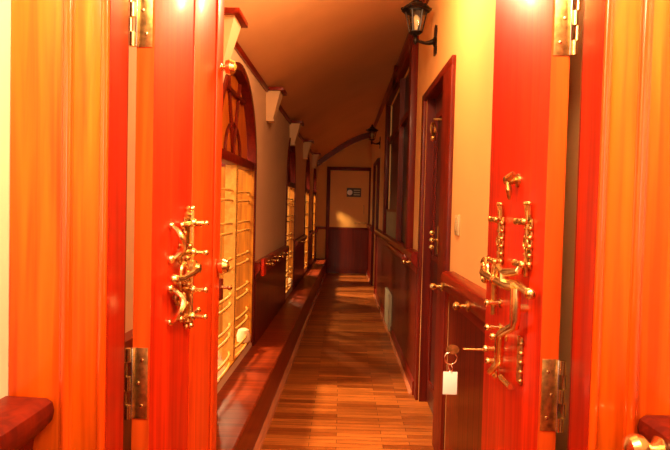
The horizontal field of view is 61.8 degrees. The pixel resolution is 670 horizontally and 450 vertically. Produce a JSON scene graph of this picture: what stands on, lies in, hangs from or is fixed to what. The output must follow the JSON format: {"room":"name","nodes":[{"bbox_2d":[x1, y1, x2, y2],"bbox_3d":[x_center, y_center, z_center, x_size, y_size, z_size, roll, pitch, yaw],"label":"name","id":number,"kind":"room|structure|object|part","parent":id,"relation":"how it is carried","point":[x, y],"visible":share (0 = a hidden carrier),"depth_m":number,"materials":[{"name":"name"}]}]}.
{"room":"train carriage","nodes":[
{"label":"train carriage","id":0,"kind":"room"},
{"bbox_2d":[0,0,316,398],"bbox_3d":[-0.700,-0.159,4.306,0.370,2.700,14.604,1,2,2],"label":"wall","id":1,"kind":"structure","parent":0,"point":[272,138],"depth_m":3.06,"materials":[{"name":"beige paint"}]},
{"bbox_2d":[0,396,53,449],"bbox_3d":[-0.661,0.484,-0.855,0.102,0.132,4.046,1,2,1],"label":"trim","id":2,"kind":"structure","parent":1,"relation":"attached to","point":[22,419],"depth_m":1.09,"materials":[{"name":"red wood"}]},
{"bbox_2d":[124,234,316,449],"bbox_3d":[-0.536,0.582,6.367,0.019,0.520,10.080,1,2,2],"label":"panelling","id":3,"kind":"object","parent":1,"relation":"attached to","point":[269,289],"visible":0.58,"depth_m":4.95,"materials":[{"name":"brown wood"}]},
{"bbox_2d":[125,228,317,373],"bbox_3d":[-0.512,0.270,6.357,0.052,0.125,10.080,1,2,2],"label":"trim","id":4,"kind":"structure","parent":1,"relation":"attached to","point":[128,335],"depth_m":4.76,"materials":[{"name":"red wood"}]},
{"bbox_2d":[223,7,247,70],"bbox_3d":[-0.534,-0.925,2.829,0.145,0.266,0.230,1,2,2],"label":"corbel","id":5,"kind":"object","parent":1,"relation":"attached to","point":[234,19],"visible":0.5,"depth_m":2.77,"materials":[{"name":"paint"}]},
{"bbox_2d":[217,62,256,384],"bbox_3d":[-0.747,-0.061,3.506,0.315,1.871,1.190,1,2,2],"label":"window","id":6,"kind":"structure","parent":1,"relation":"in","point":[239,138],"depth_m":3.70,"materials":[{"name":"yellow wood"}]},
{"bbox_3d":[-0.658,0.859,3.244,0.051,0.025,0.538,1,2,2],"label":"rail","id":7,"kind":"part","parent":6,"relation":"part of","materials":[{"name":"gold metal"}]},
{"bbox_3d":[-0.656,0.801,3.243,0.051,0.025,0.538,1,2,2],"label":"rail","id":8,"kind":"part","parent":6,"relation":"part of","materials":[{"name":"gold metal"}]},
{"bbox_3d":[-0.653,0.679,3.239,0.051,0.025,0.538,1,2,2],"label":"rail","id":9,"kind":"part","parent":6,"relation":"part of","materials":[{"name":"gold metal"}]},
{"bbox_3d":[-0.652,0.622,3.237,0.051,0.025,0.538,1,2,2],"label":"rail","id":10,"kind":"part","parent":6,"relation":"part of","materials":[{"name":"gold metal"}]},
{"bbox_3d":[-0.649,0.490,3.233,0.051,0.025,0.538,1,2,2],"label":"rail","id":11,"kind":"part","parent":6,"relation":"part of","materials":[{"name":"gold metal"}]},
{"bbox_3d":[-0.647,0.432,3.231,0.051,0.025,0.538,1,2,2],"label":"rail","id":12,"kind":"part","parent":6,"relation":"part of","materials":[{"name":"gold metal"}]},
{"bbox_3d":[-0.638,0.055,3.220,0.051,0.025,0.538,1,2,2],"label":"rail","id":13,"kind":"part","parent":6,"relation":"part of","materials":[{"name":"gold metal"}]},
{"bbox_3d":[-0.636,-0.003,3.218,0.051,0.025,0.538,1,2,2],"label":"rail","id":14,"kind":"part","parent":6,"relation":"part of","materials":[{"name":"gold metal"}]},
{"bbox_3d":[-0.633,-0.140,3.214,0.051,0.025,0.538,1,2,2],"label":"rail","id":15,"kind":"part","parent":6,"relation":"part of","materials":[{"name":"gold metal"}]},
{"bbox_3d":[-0.632,-0.198,3.212,0.051,0.025,0.538,1,2,2],"label":"rail","id":16,"kind":"part","parent":6,"relation":"part of","materials":[{"name":"brown wood"}]},
{"bbox_3d":[-0.647,-0.673,3.485,0.015,0.540,1.060,1,2,2],"label":"fanlight panel","id":17,"kind":"part","parent":6,"relation":"part of","materials":[{"name":"brown wood"}]},
{"bbox_3d":[-0.641,0.842,3.817,0.051,0.025,0.538,1,2,2],"label":"rail","id":18,"kind":"part","parent":6,"relation":"part of","materials":[{"name":"brown wood"}]},
{"bbox_3d":[-0.640,0.784,3.815,0.051,0.025,0.538,1,2,2],"label":"rail","id":19,"kind":"part","parent":6,"relation":"part of","materials":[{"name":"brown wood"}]},
{"bbox_3d":[-0.637,0.662,3.811,0.051,0.025,0.538,1,2,2],"label":"rail","id":20,"kind":"part","parent":6,"relation":"part of","materials":[{"name":"brown wood"}]},
{"bbox_3d":[-0.635,0.604,3.810,0.051,0.025,0.538,1,2,2],"label":"rail","id":21,"kind":"part","parent":6,"relation":"part of","materials":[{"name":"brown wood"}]},
{"bbox_3d":[-0.632,0.472,3.806,0.051,0.025,0.538,1,2,2],"label":"rail","id":22,"kind":"part","parent":6,"relation":"part of","materials":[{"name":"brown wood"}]},
{"bbox_3d":[-0.631,0.414,3.804,0.051,0.025,0.538,1,2,2],"label":"rail","id":23,"kind":"part","parent":6,"relation":"part of","materials":[{"name":"brown wood"}]},
{"bbox_3d":[-0.627,0.253,3.799,0.051,0.025,0.538,1,2,2],"label":"rail","id":24,"kind":"part","parent":6,"relation":"part of","materials":[{"name":"brown wood"}]},
{"bbox_3d":[-0.625,0.195,3.797,0.051,0.025,0.538,1,2,2],"label":"rail","id":25,"kind":"part","parent":6,"relation":"part of","materials":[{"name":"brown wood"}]},
{"bbox_3d":[-0.621,0.038,3.792,0.051,0.025,0.538,1,2,2],"label":"rail","id":26,"kind":"part","parent":6,"relation":"part of","materials":[{"name":"brown wood"}]},
{"bbox_3d":[-0.620,-0.020,3.791,0.051,0.025,0.538,1,2,2],"label":"rail","id":27,"kind":"part","parent":6,"relation":"part of","materials":[{"name":"brown wood"}]},
{"bbox_3d":[-0.617,-0.157,3.786,0.051,0.025,0.538,1,2,2],"label":"rail","id":28,"kind":"part","parent":6,"relation":"part of","materials":[{"name":"brown wood"}]},
{"bbox_3d":[-0.615,-0.215,3.784,0.051,0.025,0.538,1,2,2],"label":"rail","id":29,"kind":"part","parent":6,"relation":"part of","materials":[{"name":"gold metal"}]},
{"bbox_2d":[261,258,266,275],"bbox_3d":[-0.536,0.316,4.207,0.025,0.125,0.120,1,2,2],"label":"wooden block","id":30,"kind":"object","parent":1,"relation":"attached to","point":[263,261],"visible":1,"depth_m":4.15,"materials":[{"name":"red wood"}]},
{"bbox_2d":[216,258,326,449],"bbox_3d":[-0.433,0.846,6.377,0.236,0.028,10.090,1,2,2],"label":"window ledge","id":31,"kind":"object","parent":1,"relation":"attached to","point":[238,398],"visible":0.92,"depth_m":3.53,"materials":[{"name":"red wood"}]},
{"bbox_2d":[266,86,286,122],"bbox_3d":[-0.483,-0.978,4.597,0.145,0.266,0.230,1,2,2],"label":"corbel","id":32,"kind":"object","parent":1,"relation":"attached to","point":[274,95],"visible":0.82,"depth_m":4.53,"materials":[{"name":"paint"}]},
{"bbox_2d":[234,41,318,161],"bbox_3d":[-0.494,-1.142,6.304,0.042,0.036,10.120,1,2,2],"label":"trim","id":33,"kind":"structure","parent":1,"relation":"attached to","point":[239,50],"depth_m":3.94,"materials":[{"name":"red wood"}]},
{"bbox_2d":[253,272,326,449],"bbox_3d":[-0.328,1.123,6.382,0.031,0.028,10.090,1,2,2],"label":"baseboard","id":34,"kind":"structure","parent":1,"relation":"attached to","point":[264,430],"depth_m":4.14,"materials":[{"name":"brown wood"}]},
{"bbox_2d":[285,138,295,294],"bbox_3d":[-0.660,-0.141,6.519,0.315,1.851,0.880,1,2,2],"label":"window","id":35,"kind":"structure","parent":1,"relation":"in","point":[291,159],"depth_m":6.79,"materials":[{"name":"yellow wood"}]},
{"bbox_2d":[290,120,303,145],"bbox_3d":[-0.433,-1.030,6.325,0.145,0.266,0.230,1,2,2],"label":"corbel","id":36,"kind":"object","parent":1,"relation":"attached to","point":[295,125],"visible":0.8,"depth_m":6.25,"materials":[{"name":"paint"}]},
{"bbox_2d":[304,155,309,269],"bbox_3d":[-0.593,-0.214,8.932,0.309,1.851,0.810,1,2,2],"label":"window","id":37,"kind":"structure","parent":1,"relation":"in","point":[307,176],"depth_m":9.25,"materials":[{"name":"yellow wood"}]},
{"bbox_2d":[303,140,313,158],"bbox_3d":[-0.382,-1.083,8.074,0.145,0.266,0.230,1,2,2],"label":"corbel","id":38,"kind":"object","parent":1,"relation":"attached to","point":[307,144],"visible":0.8,"depth_m":8.01,"materials":[{"name":"paint"}]},
{"bbox_2d":[312,168,315,258],"bbox_3d":[-0.543,-0.275,10.630,0.309,1.871,0.710,1,2,2],"label":"window","id":39,"kind":"structure","parent":1,"relation":"in","point":[314,175],"depth_m":10.93,"materials":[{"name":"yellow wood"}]},
{"bbox_2d":[312,153,320,168],"bbox_3d":[-0.328,-1.138,9.922,0.145,0.266,0.230,1,2,2],"label":"corbel","id":40,"kind":"object","parent":1,"relation":"attached to","point":[315,156],"visible":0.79,"depth_m":9.85,"materials":[{"name":"paint"}]},
{"bbox_2d":[224,0,413,159],"bbox_3d":[0.051,-1.468,6.299,1.299,0.670,10.158,1,2,1],"label":"ceiling","id":41,"kind":"structure","parent":0,"point":[334,61],"depth_m":4.62,"materials":[{"name":"paint"}]},
{"bbox_2d":[316,138,371,273],"bbox_3d":[0.099,-0.560,11.488,1.700,3.100,0.200,1,2,1],"label":"wall","id":42,"kind":"structure","parent":0,"point":[358,154],"depth_m":11.37,"materials":[{"name":"paint"}]},
{"bbox_2d":[317,132,369,166],"bbox_3d":[0.196,-1.534,11.342,1.091,0.740,0.050,1,2,1],"label":"trim","id":43,"kind":"structure","parent":42,"relation":"attached to","point":[342,146],"depth_m":11.32,"materials":[{"name":"red wood"}]},
{"bbox_2d":[325,167,370,273],"bbox_3d":[0.261,-0.087,11.372,0.890,2.170,0.062,1,2,1],"label":"door","id":44,"kind":"structure","parent":42,"relation":"in","point":[347,218],"depth_m":11.38,"materials":[{"name":"yellow paint"}]},
{"bbox_3d":[0.264,0.492,11.401,0.785,0.890,0.031,1,2,1],"label":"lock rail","id":45,"kind":"part","parent":44,"relation":"part of","materials":[{"name":"brown wood"}]},
{"bbox_2d":[347,188,360,196],"bbox_3d":[0.385,-0.659,11.353,0.290,0.180,0.016,1,2,1],"label":"door sign","id":46,"kind":"object","parent":44,"relation":"attached to","point":[351,192],"visible":1,"depth_m":11.35,"materials":[{"name":"black plastic"}]},
{"bbox_2d":[261,273,433,449],"bbox_3d":[-0.030,1.237,4.340,2.100,0.060,14.600,1,2,1],"label":"floor","id":47,"kind":"structure","parent":0,"point":[345,388],"depth_m":4.15,"materials":[{"name":"brown wood"}]},
{"bbox_2d":[123,0,584,449],"bbox_3d":[0.020,-0.222,1.207,2.000,3.050,0.097,1,2,1],"label":"wall","id":48,"kind":"structure","parent":0,"point":[128,0],"depth_m":1.26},
{"bbox_2d":[9,0,127,449],"bbox_3d":[-0.575,0.119,1.205,0.206,2.340,0.105,1,2,1],"label":"trim","id":49,"kind":"structure","parent":48,"relation":"attached to","point":[69,58],"depth_m":1.16,"materials":[{"name":"orange wood"}]},
{"bbox_2d":[124,0,236,449],"bbox_3d":[-0.398,0.221,1.569,0.118,2.098,0.553,2,2,8],"label":"door","id":50,"kind":"structure","parent":48,"relation":"in","point":[178,288],"depth_m":1.45,"materials":[{"name":"red wood"}]},
{"bbox_3d":[-0.428,0.221,1.564,0.042,2.098,0.500,2,2,6],"label":"panel","id":51,"kind":"part","parent":50,"relation":"part of","materials":[{"name":"red wood"}]},
{"bbox_3d":[-0.401,0.203,1.415,0.054,0.105,0.036,2,2,6],"label":"bow handle","id":52,"kind":"part","parent":50,"relation":"part of","materials":[{"name":"gold metal"}]},
{"bbox_3d":[-0.398,0.046,1.410,0.054,0.105,0.035,2,2,6],"label":"bow handle","id":53,"kind":"part","parent":50,"relation":"part of","materials":[{"name":"gold metal"}]},
{"bbox_3d":[-0.382,0.122,1.428,0.026,0.055,0.188,2,2,4],"label":"lever","id":54,"kind":"part","parent":50,"relation":"part of","materials":[{"name":"gold metal"}]},
{"bbox_3d":[-0.402,0.116,1.523,0.031,0.337,0.049,3,2,33],"label":"bolt plate","id":55,"kind":"part","parent":50,"relation":"part of","materials":[{"name":"gold metal"}]},
{"bbox_3d":[-0.363,0.131,1.789,0.054,0.052,0.052,2,2,6],"label":"edge knob","id":56,"kind":"part","parent":50,"relation":"part of","materials":[{"name":"gold metal"}]},
{"bbox_3d":[-0.351,0.204,1.827,0.034,0.017,0.017,2,2,6],"label":"catch knob","id":57,"kind":"part","parent":50,"relation":"part of","materials":[{"name":"gold metal"}]},
{"bbox_3d":[-0.335,-0.498,1.767,0.054,0.050,0.050,2,2,6],"label":"edge knob","id":58,"kind":"part","parent":50,"relation":"part of","materials":[{"name":"gold metal"}]},
{"bbox_2d":[569,0,669,449],"bbox_3d":[0.630,0.149,1.191,0.198,2.340,0.105,1,2,1],"label":"trim","id":59,"kind":"structure","parent":48,"relation":"attached to","point":[620,372],"depth_m":1.15,"materials":[{"name":"orange wood"}]},
{"bbox_2d":[370,0,583,449],"bbox_3d":[0.765,-0.363,6.414,0.220,3.050,10.338,1,2,1],"label":"wall","id":60,"kind":"structure","parent":0,"point":[466,28],"depth_m":2.48,"materials":[{"name":"paint"}]},
{"bbox_2d":[366,124,380,148],"bbox_3d":[0.592,-1.377,8.706,0.230,0.372,0.183,1,2,1],"label":"wall lantern","id":61,"kind":"object","parent":60,"relation":"attached to","point":[371,129],"visible":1,"depth_m":8.68,"materials":[{"name":"black metal"}]},
{"bbox_2d":[366,124,377,130],"bbox_3d":[0.578,-1.511,8.702,0.196,0.103,0.183,1,2,1],"label":"hood","id":62,"kind":"object","parent":61,"relation":"attached to","point":[371,128],"depth_m":8.64,"materials":[{"name":"black metal"}]},
{"bbox_2d":[370,158,379,293],"bbox_3d":[0.704,0.011,9.246,0.130,2.125,1.180,1,2,1],"label":"door","id":63,"kind":"structure","parent":60,"relation":"in","point":[377,162],"depth_m":9.46,"materials":[{"name":"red wood"}]},
{"bbox_2d":[366,274,411,394],"bbox_3d":[0.580,1.140,6.646,0.020,0.022,9.550,1,2,1],"label":"trim","id":64,"kind":"structure","parent":60,"relation":"attached to","point":[378,306],"depth_m":5.21,"materials":[{"name":"brown wood"}]},
{"bbox_2d":[367,269,413,394],"bbox_3d":[0.606,1.100,6.644,0.030,0.105,9.550,1,2,1],"label":"baseboard","id":65,"kind":"structure","parent":60,"relation":"attached to","point":[408,374],"depth_m":4.95,"materials":[{"name":"red wood"}]},
{"bbox_2d":[379,29,418,260],"bbox_3d":[0.643,-0.709,5.749,0.145,1.905,2.750,1,2,1],"label":"window","id":66,"kind":"structure","parent":60,"relation":"in","point":[398,220],"depth_m":5.48,"materials":[{"name":"red wood"}]},
{"bbox_3d":[0.634,0.013,6.291,0.010,0.320,1.370,1,2,1],"label":"pane","id":67,"kind":"part","parent":66,"relation":"part of","materials":[{"name":"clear glass"}]},
{"bbox_3d":[0.646,-0.912,6.263,0.080,1.530,1.390,1,2,1],"label":"cross rail","id":68,"kind":"part","parent":66,"relation":"part of","materials":[{"name":"brown wood"}]},
{"bbox_3d":[0.593,0.218,5.777,0.090,0.050,2.750,1,2,1],"label":"sill","id":69,"kind":"part","parent":66,"relation":"part of","materials":[{"name":"red wood"}]},
{"bbox_3d":[0.689,-0.816,6.265,0.010,1.280,1.390,1,2,1],"label":"pane","id":70,"kind":"part","parent":66,"relation":"part of","materials":[{"name":"clear glass"}]},
{"bbox_3d":[0.669,-0.601,5.021,0.010,1.635,0.950,1,2,1],"label":"pane","id":71,"kind":"part","parent":66,"relation":"part of","materials":[{"name":"clear glass"}]},
{"bbox_2d":[371,0,428,132],"bbox_3d":[0.673,-1.687,6.274,0.045,0.100,10.120,1,2,1],"label":"trim","id":72,"kind":"structure","parent":60,"relation":"attached to","point":[383,103],"depth_m":6.68,"materials":[{"name":"red wood"}]},
{"bbox_2d":[402,259,410,264],"bbox_3d":[0.525,0.272,4.124,0.063,0.046,0.046,1,2,1],"label":"peg","id":73,"kind":"object","parent":60,"relation":"attached to","point":[403,261],"visible":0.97,"depth_m":4.11,"materials":[{"name":"gold metal"}]},
{"bbox_2d":[401,0,437,55],"bbox_3d":[0.528,-1.265,3.537,0.230,0.372,0.183,1,2,1],"label":"wall lantern","id":74,"kind":"object","parent":60,"relation":"attached to","point":[416,8],"visible":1,"depth_m":3.52,"materials":[{"name":"black metal"}]},
{"bbox_2d":[401,0,431,14],"bbox_3d":[0.514,-1.399,3.533,0.196,0.103,0.183,1,2,1],"label":"hood","id":75,"kind":"object","parent":74,"relation":"attached to","point":[417,7],"depth_m":3.49,"materials":[{"name":"black metal"}]},
{"bbox_3d":[0.511,-1.275,3.537,0.052,0.104,0.052,1,2,1],"label":"bulb","id":76,"kind":"part","parent":74,"relation":"part of","materials":[{"name":"white glass"}]},
{"bbox_3d":[0.562,-1.163,3.540,0.136,0.050,0.037,1,2,1],"label":"arm","id":77,"kind":"part","parent":74,"relation":"part of","materials":[{"name":"black metal"}]},
{"bbox_3d":[0.629,-1.170,3.539,0.024,0.187,0.079,1,2,1],"label":"wall plate","id":78,"kind":"part","parent":74,"relation":"part of","materials":[{"name":"black metal"}]},
{"bbox_2d":[366,224,485,332],"bbox_3d":[0.610,0.195,6.617,0.066,0.155,9.550,1,2,1],"label":"trim","id":79,"kind":"structure","parent":60,"relation":"attached to","point":[460,289],"depth_m":2.46,"materials":[{"name":"red wood"}]},
{"bbox_2d":[368,232,484,449],"bbox_3d":[0.623,0.653,6.631,0.018,0.800,9.550,1,2,1],"label":"panelling","id":80,"kind":"object","parent":60,"relation":"attached to","point":[463,420],"visible":0.64,"depth_m":2.71,"materials":[{"name":"brown wood"}]},
{"bbox_2d":[384,287,391,330],"bbox_3d":[0.589,0.924,6.224,0.026,0.380,0.600,1,2,1],"label":"vent panel","id":81,"kind":"object","parent":80,"relation":"attached to","point":[388,297],"visible":0.91,"depth_m":6.06,"materials":[{"name":"metal"}]},
{"bbox_2d":[414,55,455,449],"bbox_3d":[0.643,0.177,3.459,0.126,2.145,1.080,1,2,1],"label":"door","id":82,"kind":"structure","parent":60,"relation":"in","point":[438,102],"depth_m":3.66,"materials":[{"name":"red wood"}]},
{"bbox_3d":[0.648,0.094,3.497,0.122,0.170,0.040,1,2,1],"label":"handle","id":83,"kind":"part","parent":82,"relation":"part of","materials":[{"name":"gold metal"}]},
{"bbox_3d":[0.655,0.185,3.474,0.012,1.830,0.650,1,2,1],"label":"raised moulding","id":84,"kind":"part","parent":82,"relation":"part of","materials":[{"name":"brown wood"}]},
{"bbox_3d":[0.681,0.194,3.424,0.040,2.095,0.918,1,2,1],"label":"panel","id":85,"kind":"part","parent":82,"relation":"part of","materials":[{"name":"red wood"}]},
{"bbox_2d":[430,282,442,290],"bbox_3d":[0.500,0.303,2.764,0.063,0.046,0.046,1,2,1],"label":"peg","id":86,"kind":"object","parent":60,"relation":"attached to","point":[433,286],"visible":1,"depth_m":2.75,"materials":[{"name":"gold metal"}]},
{"bbox_3d":[0.496,0.303,2.764,0.055,0.034,0.034,1,2,1],"label":"knob","id":87,"kind":"part","parent":86,"relation":"part of","materials":[{"name":"gold metal"}]},
{"bbox_2d":[454,215,459,235],"bbox_3d":[0.595,0.001,2.739,0.014,0.100,0.090,1,2,1],"label":"light switch","id":88,"kind":"object","parent":60,"relation":"attached to","point":[457,217],"visible":1,"depth_m":2.71,"materials":[{"name":"beige plastic"}]},
{"bbox_2d":[452,301,469,311],"bbox_3d":[0.495,0.320,2.205,0.063,0.046,0.046,1,2,1],"label":"peg","id":89,"kind":"object","parent":60,"relation":"attached to","point":[456,306],"visible":1,"depth_m":2.19,"materials":[{"name":"gold metal"}]},
{"bbox_3d":[0.491,0.320,2.205,0.055,0.034,0.034,1,2,1],"label":"knob","id":90,"kind":"part","parent":89,"relation":"part of","materials":[{"name":"gold metal"}]},
{"bbox_2d":[479,0,580,449],"bbox_3d":[0.486,0.244,1.544,0.111,2.096,0.514,1,2,1],"label":"door","id":91,"kind":"structure","parent":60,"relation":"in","point":[521,270],"depth_m":1.40,"materials":[{"name":"red wood"}]},
{"bbox_2d":[442,345,482,394],"bbox_3d":[0.398,0.426,1.644,0.161,0.147,0.021,1,2,1],"label":"key","id":92,"kind":"object","parent":91,"relation":"attached to","point":[449,378],"visible":1,"depth_m":1.64,"materials":[{"name":"gold metal"}]},
{"bbox_3d":[0.456,0.361,1.636,0.049,0.027,0.027,1,2,1],"label":"peg handle","id":93,"kind":"part","parent":91,"relation":"part of","materials":[{"name":"gold metal"}]},
{"bbox_3d":[0.457,0.297,1.624,0.049,0.027,0.027,1,2,1],"label":"peg handle","id":94,"kind":"part","parent":91,"relation":"part of","materials":[{"name":"gold metal"}]},
{"bbox_3d":[0.459,0.226,1.632,0.049,0.027,0.027,1,2,1],"label":"peg handle","id":95,"kind":"part","parent":91,"relation":"part of","materials":[{"name":"gold metal"}]},
{"bbox_3d":[0.465,0.186,1.636,0.018,0.150,0.018,1,2,1],"label":"bolt rod","id":96,"kind":"part","parent":91,"relation":"part of","materials":[{"name":"gold metal"}]},
{"bbox_3d":[0.455,0.390,1.607,0.049,0.027,0.027,1,2,1],"label":"peg handle","id":97,"kind":"part","parent":91,"relation":"part of","materials":[{"name":"gold metal"}]},
{"bbox_3d":[0.470,0.035,1.631,0.037,0.203,0.078,1,2,1],"label":"bolt plate","id":98,"kind":"part","parent":91,"relation":"part of","materials":[{"name":"gold metal"}]},
{"bbox_3d":[0.456,0.311,1.565,0.049,0.027,0.027,1,2,1],"label":"peg handle","id":99,"kind":"part","parent":91,"relation":"part of","materials":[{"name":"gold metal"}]},
{"bbox_3d":[0.457,0.298,1.501,0.048,0.289,0.251,1,2,1],"label":"crank lever","id":100,"kind":"part","parent":91,"relation":"part of","materials":[{"name":"gold metal"}]},
{"bbox_3d":[0.467,0.035,1.389,0.037,0.188,0.078,1,2,1],"label":"bolt plate","id":101,"kind":"part","parent":91,"relation":"part of","materials":[{"name":"gold metal"}]},
{"bbox_3d":[0.848,0.039,-0.927,0.280,2.700,4.165,1,2,1],"label":"wall","id":102,"kind":"structure","parent":0,"visible":0},
{"bbox_2d":[622,433,667,449],"bbox_3d":[0.586,0.429,1.066,0.069,0.061,0.061,1,2,1],"label":"handle","id":103,"kind":"object","parent":102,"relation":"attached to","point":[632,441],"visible":1,"depth_m":1.05,"materials":[{"name":"gold metal"}]},
{"bbox_2d":[637,415,669,449],"bbox_3d":[0.646,0.517,-0.870,0.102,0.132,4.046,1,2,1],"label":"trim","id":104,"kind":"structure","parent":102,"relation":"attached to","point":[649,426],"depth_m":1.11,"materials":[{"name":"red wood"}]}
]}

